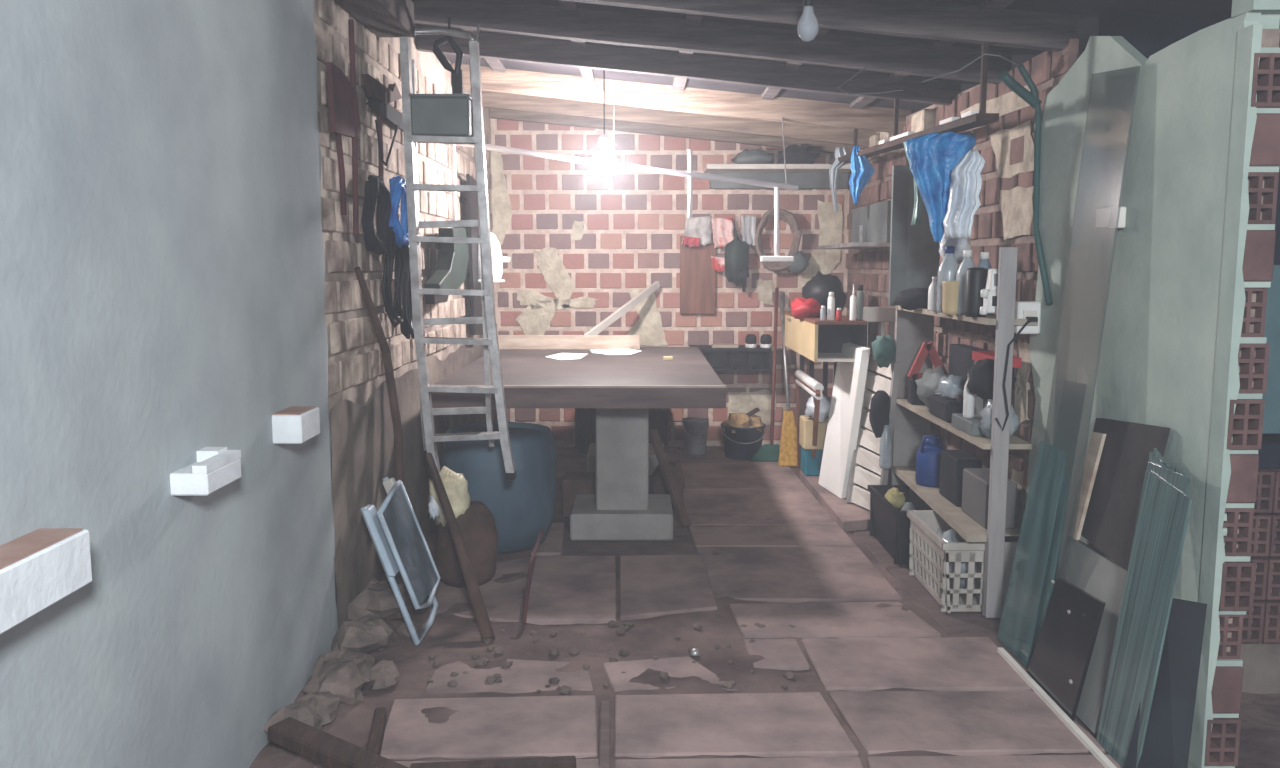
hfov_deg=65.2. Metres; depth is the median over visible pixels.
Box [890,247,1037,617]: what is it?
shelf unit
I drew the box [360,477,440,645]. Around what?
folding chair
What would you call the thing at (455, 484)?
bag
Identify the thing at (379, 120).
rod
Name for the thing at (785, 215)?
coil
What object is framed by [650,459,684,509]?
cloth bundle
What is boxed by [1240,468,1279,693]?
wall
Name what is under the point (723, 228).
patterned towel
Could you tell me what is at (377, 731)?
batten
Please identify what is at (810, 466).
box
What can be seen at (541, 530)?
rod
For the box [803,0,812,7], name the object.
socket
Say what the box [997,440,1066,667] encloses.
sheet
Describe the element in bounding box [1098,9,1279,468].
wall
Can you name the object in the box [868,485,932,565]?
crate
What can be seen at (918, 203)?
bag
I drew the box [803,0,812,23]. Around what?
bulb
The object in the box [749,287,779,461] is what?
broom
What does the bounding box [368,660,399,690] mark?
rubble stone
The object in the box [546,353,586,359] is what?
paper sheet
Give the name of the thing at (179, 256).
wall
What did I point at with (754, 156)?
sheet
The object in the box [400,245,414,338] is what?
cable loop
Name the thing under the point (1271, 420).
wall
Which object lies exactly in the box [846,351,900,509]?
shutter
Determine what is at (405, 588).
rubble stone
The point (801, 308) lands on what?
bag
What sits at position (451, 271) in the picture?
garden trimmer
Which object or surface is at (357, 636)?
rubble stone
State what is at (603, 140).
socket
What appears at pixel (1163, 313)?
wall
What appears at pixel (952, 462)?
box
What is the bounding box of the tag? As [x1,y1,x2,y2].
[1077,361,1088,387]
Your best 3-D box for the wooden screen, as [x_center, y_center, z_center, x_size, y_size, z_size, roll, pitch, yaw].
[1.140,0.328,6.737,0.091,0.687,0.730,0,7,-3]
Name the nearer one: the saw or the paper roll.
the saw
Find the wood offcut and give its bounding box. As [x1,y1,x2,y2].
[663,356,672,359]
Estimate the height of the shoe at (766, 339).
0.100 m
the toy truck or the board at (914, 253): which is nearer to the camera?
the toy truck
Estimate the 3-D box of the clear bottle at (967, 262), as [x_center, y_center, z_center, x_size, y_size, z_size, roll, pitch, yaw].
[1.430,-0.446,4.378,0.090,0.280,0.090,0,7,0]
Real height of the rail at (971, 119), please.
0.425 m
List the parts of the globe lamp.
cord, globe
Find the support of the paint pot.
on the shelf unit at (915, 327)
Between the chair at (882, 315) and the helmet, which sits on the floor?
the chair at (882, 315)
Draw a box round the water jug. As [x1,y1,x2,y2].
[915,434,944,486]
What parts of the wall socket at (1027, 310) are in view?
plate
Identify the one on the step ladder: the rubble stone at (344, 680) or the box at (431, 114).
the box at (431, 114)
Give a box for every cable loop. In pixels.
[381,226,404,327]
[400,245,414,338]
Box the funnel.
[901,502,915,509]
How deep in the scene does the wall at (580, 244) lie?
7.92 m
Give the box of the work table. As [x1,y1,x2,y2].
[431,347,725,540]
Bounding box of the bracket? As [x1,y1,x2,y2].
[432,17,463,93]
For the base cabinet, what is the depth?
6.40 m
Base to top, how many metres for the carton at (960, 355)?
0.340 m
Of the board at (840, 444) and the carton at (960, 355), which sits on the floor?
the board at (840, 444)
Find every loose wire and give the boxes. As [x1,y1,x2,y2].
[838,68,902,94]
[922,53,1019,82]
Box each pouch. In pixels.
[786,251,808,273]
[869,390,889,437]
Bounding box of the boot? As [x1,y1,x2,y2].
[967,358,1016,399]
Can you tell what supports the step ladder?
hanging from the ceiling
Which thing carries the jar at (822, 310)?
on the base cabinet
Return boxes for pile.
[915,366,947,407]
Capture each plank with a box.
[268,717,407,767]
[410,756,575,767]
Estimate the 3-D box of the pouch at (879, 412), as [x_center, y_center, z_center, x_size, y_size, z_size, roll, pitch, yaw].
[1.328,0.166,5.507,0.126,0.267,0.123,0,7,0]
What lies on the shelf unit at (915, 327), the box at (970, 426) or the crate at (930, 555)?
the box at (970, 426)
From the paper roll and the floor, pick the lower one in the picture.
the floor
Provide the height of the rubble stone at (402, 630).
0.065 m
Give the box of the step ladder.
[400,23,515,479]
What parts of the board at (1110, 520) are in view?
board strip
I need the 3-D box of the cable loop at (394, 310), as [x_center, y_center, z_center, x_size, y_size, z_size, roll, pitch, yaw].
[-1.090,-0.478,4.441,0.062,0.456,0.244,0,7,0]
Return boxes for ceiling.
[336,0,1279,153]
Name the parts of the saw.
handle, blade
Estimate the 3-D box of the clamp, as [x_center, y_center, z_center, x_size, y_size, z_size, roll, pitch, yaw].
[1.589,-0.560,3.376,0.059,0.070,0.100,0,7,0]
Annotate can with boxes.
[827,292,834,319]
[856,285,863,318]
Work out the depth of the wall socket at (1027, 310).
4.03 m
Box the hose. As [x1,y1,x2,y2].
[361,175,390,253]
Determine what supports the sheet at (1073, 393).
on the floor
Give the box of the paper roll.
[795,370,823,399]
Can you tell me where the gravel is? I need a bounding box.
[427,620,795,693]
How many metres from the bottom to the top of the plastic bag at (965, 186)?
0.361 m
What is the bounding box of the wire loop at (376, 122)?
[375,120,398,165]
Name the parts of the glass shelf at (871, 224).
shelf plate, post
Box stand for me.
[800,354,836,418]
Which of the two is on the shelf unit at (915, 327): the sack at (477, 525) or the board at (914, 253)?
the board at (914, 253)
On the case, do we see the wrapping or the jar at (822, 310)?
the wrapping
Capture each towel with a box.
[682,216,712,245]
[711,218,734,247]
[741,215,756,245]
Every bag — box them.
[428,466,470,526]
[711,256,724,272]
[724,225,749,291]
[791,297,821,319]
[802,271,846,314]
[829,147,847,211]
[849,145,874,204]
[903,142,922,224]
[905,132,975,241]
[937,527,967,588]
[939,232,971,263]
[943,149,984,237]
[979,399,1018,438]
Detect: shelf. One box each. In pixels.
[689,345,771,371]
[704,164,850,188]
[818,201,890,248]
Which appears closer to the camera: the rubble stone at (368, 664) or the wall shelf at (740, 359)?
the rubble stone at (368, 664)
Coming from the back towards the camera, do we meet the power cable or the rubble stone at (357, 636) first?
the power cable
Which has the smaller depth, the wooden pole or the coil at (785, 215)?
the wooden pole
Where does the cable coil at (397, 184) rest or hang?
hanging from the wall at (179, 256)
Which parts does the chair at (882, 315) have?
leg, rail, leg, leg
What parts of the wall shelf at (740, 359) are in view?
panel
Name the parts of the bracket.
arm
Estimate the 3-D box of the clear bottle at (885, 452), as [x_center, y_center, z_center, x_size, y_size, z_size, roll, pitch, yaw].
[1.348,0.342,5.479,0.070,0.240,0.070,0,7,0]
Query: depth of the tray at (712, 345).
7.74 m
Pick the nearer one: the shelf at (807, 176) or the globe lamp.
the globe lamp
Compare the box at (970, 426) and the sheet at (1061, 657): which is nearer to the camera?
the sheet at (1061, 657)
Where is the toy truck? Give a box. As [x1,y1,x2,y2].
[980,269,997,314]
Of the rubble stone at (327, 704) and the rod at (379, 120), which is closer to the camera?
the rubble stone at (327, 704)
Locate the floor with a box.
[249,446,1279,767]
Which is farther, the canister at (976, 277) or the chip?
the chip
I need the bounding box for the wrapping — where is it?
[934,375,964,398]
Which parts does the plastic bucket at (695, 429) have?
handle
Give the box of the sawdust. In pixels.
[723,413,763,432]
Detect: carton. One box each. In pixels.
[948,344,990,382]
[974,360,986,415]
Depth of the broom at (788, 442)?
7.37 m
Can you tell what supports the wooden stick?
on the floor
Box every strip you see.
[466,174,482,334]
[997,647,1116,767]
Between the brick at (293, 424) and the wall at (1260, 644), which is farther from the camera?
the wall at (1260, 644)
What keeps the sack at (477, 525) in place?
on the floor
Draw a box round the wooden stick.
[354,267,403,484]
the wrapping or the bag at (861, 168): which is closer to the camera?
the wrapping
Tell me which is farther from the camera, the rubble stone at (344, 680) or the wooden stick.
the wooden stick
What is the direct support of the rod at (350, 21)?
hanging from the wall at (179, 256)
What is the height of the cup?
0.078 m
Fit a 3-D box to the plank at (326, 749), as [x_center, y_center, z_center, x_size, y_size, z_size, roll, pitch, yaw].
[-0.758,1.068,2.786,0.722,0.104,0.085,4,8,29]
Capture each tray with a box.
[711,344,737,347]
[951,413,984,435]
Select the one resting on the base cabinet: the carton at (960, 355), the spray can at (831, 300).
the spray can at (831, 300)
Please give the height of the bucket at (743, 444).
0.250 m
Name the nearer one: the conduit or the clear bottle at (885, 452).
the conduit
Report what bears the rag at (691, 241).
attached to the towel at (698, 227)
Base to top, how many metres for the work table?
0.866 m
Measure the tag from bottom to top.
0.107 m
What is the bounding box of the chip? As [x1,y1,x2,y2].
[746,408,759,415]
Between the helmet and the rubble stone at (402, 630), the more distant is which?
the helmet
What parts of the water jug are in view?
handle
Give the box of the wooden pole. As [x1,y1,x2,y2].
[424,453,494,641]
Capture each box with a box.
[409,94,472,136]
[562,472,594,516]
[799,415,827,448]
[800,446,823,475]
[939,450,982,506]
[961,468,1016,528]
[972,351,1021,367]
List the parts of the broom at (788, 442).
handle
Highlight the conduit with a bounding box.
[999,64,1052,305]
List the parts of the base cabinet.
panel, panel, panel, panel, panel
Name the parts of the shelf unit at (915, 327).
panel, shelf, shelf, shelf, post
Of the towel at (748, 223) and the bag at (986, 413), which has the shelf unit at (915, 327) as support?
the bag at (986, 413)
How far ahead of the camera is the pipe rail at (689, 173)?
6.00 m
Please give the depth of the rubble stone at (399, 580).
4.37 m
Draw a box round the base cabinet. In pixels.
[784,312,867,361]
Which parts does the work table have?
rail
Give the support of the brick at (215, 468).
attached to the wall at (179, 256)
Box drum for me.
[440,422,557,553]
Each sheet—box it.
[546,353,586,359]
[590,349,604,353]
[595,349,640,354]
[731,149,773,163]
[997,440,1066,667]
[1027,578,1105,721]
[1028,380,1086,664]
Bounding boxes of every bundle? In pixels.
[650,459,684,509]
[777,144,820,163]
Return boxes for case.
[929,394,962,422]
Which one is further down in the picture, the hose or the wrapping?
the wrapping
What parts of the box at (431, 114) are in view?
lid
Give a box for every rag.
[682,236,700,246]
[871,334,894,367]
[894,287,928,309]
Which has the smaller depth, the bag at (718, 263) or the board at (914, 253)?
the board at (914, 253)
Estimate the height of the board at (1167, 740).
0.512 m
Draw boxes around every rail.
[450,100,798,261]
[830,44,998,164]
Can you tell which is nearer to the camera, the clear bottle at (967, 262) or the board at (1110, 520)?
the board at (1110, 520)
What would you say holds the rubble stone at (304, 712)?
on the floor
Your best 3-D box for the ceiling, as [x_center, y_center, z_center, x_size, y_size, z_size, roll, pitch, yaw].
[1.000,-1.369,2.707,4.800,0.520,10.700,0,7,0]
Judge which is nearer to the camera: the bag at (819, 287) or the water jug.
the water jug
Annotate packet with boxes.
[805,394,830,422]
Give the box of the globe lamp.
[591,70,617,177]
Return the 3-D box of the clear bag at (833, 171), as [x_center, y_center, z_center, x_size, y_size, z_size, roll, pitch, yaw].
[1.324,-1.353,6.633,0.143,0.418,0.155,0,7,0]
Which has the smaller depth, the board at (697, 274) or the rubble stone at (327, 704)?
the rubble stone at (327, 704)
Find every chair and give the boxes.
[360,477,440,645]
[859,307,895,488]
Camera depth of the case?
4.65 m
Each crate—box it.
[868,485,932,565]
[907,510,984,612]
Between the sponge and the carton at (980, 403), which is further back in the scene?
the sponge
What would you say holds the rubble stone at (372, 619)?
on the floor
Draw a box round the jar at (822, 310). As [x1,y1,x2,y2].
[820,306,825,319]
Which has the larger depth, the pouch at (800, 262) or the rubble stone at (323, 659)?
the pouch at (800, 262)
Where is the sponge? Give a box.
[884,487,905,509]
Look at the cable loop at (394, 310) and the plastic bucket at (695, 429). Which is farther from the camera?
the plastic bucket at (695, 429)
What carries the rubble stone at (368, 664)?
on the floor
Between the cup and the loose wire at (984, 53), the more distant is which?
the cup
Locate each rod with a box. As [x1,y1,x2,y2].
[335,133,346,214]
[348,19,358,234]
[376,118,383,181]
[522,529,543,623]
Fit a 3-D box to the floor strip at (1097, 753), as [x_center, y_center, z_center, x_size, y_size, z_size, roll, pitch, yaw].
[1.360,1.060,3.299,0.020,0.016,0.963,0,7,0]
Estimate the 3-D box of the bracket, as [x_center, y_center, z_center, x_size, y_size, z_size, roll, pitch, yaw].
[-0.856,-1.466,4.462,0.138,0.336,0.043,0,7,0]
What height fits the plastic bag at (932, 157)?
0.455 m
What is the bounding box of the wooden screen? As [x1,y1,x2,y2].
[796,378,820,472]
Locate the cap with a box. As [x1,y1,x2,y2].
[690,648,699,655]
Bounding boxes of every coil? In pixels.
[388,175,408,247]
[754,208,801,270]
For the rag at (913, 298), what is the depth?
5.01 m
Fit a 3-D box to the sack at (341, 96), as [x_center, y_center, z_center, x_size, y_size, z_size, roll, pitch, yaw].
[-1.110,-1.050,3.758,0.020,0.242,0.357,0,7,0]
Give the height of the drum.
0.600 m
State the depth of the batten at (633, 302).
7.53 m
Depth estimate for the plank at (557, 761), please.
2.85 m
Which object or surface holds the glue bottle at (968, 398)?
on the box at (970, 426)
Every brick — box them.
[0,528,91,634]
[170,447,240,495]
[272,406,319,443]
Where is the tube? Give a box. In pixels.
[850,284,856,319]
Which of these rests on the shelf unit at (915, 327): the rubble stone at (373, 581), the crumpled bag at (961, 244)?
the crumpled bag at (961, 244)
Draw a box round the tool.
[907,341,947,404]
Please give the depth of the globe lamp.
5.84 m
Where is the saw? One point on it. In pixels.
(379, 94)
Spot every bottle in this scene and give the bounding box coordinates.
[879,425,892,468]
[928,277,936,310]
[936,246,958,312]
[956,250,974,314]
[963,374,974,417]
[977,252,992,314]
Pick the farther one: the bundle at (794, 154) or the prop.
the bundle at (794, 154)
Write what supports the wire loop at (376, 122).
hanging from the wall at (179, 256)
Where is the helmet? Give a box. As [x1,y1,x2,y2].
[478,232,509,282]
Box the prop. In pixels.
[648,429,690,527]
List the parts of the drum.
lid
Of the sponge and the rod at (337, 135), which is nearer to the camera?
the rod at (337, 135)
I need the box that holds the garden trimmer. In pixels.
[424,227,468,303]
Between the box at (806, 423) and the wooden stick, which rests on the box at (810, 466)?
the box at (806, 423)
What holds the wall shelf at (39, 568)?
attached to the wall at (179, 256)
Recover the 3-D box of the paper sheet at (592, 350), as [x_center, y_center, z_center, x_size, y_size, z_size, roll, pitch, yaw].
[-0.275,-0.230,6.905,0.149,0.002,0.485,0,7,0]
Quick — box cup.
[836,308,841,320]
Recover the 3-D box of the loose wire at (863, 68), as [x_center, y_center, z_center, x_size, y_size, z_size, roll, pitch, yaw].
[1.035,-1.368,4.513,0.295,0.129,0.050,0,7,0]
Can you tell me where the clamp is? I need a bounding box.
[1095,207,1126,228]
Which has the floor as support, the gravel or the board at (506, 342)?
the gravel
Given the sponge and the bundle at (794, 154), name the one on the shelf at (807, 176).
the bundle at (794, 154)
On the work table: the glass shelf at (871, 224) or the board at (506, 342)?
the board at (506, 342)
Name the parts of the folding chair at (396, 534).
armrest, armrest, frame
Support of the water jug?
on the shelf unit at (915, 327)
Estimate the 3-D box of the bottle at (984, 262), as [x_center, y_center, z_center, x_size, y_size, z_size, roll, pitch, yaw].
[1.488,-0.435,4.329,0.090,0.270,0.090,0,7,0]
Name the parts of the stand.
leg, leg, leg, leg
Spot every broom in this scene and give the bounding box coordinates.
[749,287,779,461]
[778,291,796,466]
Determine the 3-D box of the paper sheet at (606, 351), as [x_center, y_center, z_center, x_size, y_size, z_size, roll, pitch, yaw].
[-0.151,-0.224,6.833,0.329,0.002,0.557,0,7,0]
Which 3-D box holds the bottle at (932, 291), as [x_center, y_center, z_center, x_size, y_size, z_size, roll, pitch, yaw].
[1.392,-0.427,4.733,0.056,0.160,0.056,0,7,0]
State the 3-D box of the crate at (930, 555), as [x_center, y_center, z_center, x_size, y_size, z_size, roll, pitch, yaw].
[1.385,0.779,4.448,0.254,0.302,0.574,0,7,0]
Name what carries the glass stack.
on the floor
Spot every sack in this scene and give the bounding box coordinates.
[326,62,360,137]
[435,501,497,587]
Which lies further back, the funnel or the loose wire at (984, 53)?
the funnel
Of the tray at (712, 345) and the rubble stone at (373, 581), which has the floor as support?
the rubble stone at (373, 581)
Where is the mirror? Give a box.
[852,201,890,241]
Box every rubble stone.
[264,701,322,743]
[295,691,339,727]
[303,649,364,688]
[303,657,364,703]
[331,621,387,653]
[341,651,374,684]
[348,582,405,621]
[355,613,394,653]
[366,578,389,588]
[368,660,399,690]
[382,571,404,585]
[395,621,416,639]
[404,586,408,603]
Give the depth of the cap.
3.76 m
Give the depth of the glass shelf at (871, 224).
6.62 m
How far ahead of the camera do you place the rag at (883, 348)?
5.47 m
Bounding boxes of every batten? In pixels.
[366,707,386,754]
[584,281,659,334]
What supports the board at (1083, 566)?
on the floor
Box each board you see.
[498,335,639,349]
[680,236,715,313]
[818,342,869,498]
[888,165,939,304]
[1057,536,1126,733]
[1066,418,1169,570]
[1124,598,1206,767]
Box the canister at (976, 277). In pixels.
[965,267,987,316]
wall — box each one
[0,0,497,767]
[490,118,849,447]
[845,0,1279,767]
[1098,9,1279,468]
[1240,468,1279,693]
[1262,265,1279,432]
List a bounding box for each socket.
[598,134,609,146]
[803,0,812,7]
[1014,301,1040,333]
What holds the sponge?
in the crate at (890, 526)
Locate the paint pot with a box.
[942,281,958,313]
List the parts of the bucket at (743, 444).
handle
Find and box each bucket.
[682,417,708,455]
[721,423,765,459]
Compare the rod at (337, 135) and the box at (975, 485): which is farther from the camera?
the box at (975, 485)
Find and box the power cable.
[995,318,1033,429]
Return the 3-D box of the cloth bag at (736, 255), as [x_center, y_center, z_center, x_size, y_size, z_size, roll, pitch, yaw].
[0.751,-0.978,7.776,0.188,0.526,0.164,4,8,29]
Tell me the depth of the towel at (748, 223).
7.80 m
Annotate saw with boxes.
[361,74,402,131]
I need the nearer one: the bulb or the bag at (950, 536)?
the bulb
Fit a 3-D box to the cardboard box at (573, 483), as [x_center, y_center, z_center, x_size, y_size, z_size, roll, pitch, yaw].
[-0.360,0.648,5.898,0.180,0.220,0.240,0,7,0]
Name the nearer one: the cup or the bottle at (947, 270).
the bottle at (947, 270)
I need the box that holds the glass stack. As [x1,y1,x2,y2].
[1096,448,1191,767]
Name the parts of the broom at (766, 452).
handle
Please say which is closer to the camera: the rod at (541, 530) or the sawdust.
the rod at (541, 530)
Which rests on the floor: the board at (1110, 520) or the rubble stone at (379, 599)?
the rubble stone at (379, 599)
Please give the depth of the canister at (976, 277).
4.15 m
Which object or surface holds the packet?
on the box at (806, 423)
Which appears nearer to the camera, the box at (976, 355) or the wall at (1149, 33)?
the wall at (1149, 33)
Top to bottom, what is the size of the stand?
0.869 m
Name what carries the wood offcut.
on the work table
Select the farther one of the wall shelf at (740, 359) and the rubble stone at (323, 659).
the wall shelf at (740, 359)
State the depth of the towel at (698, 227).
7.80 m

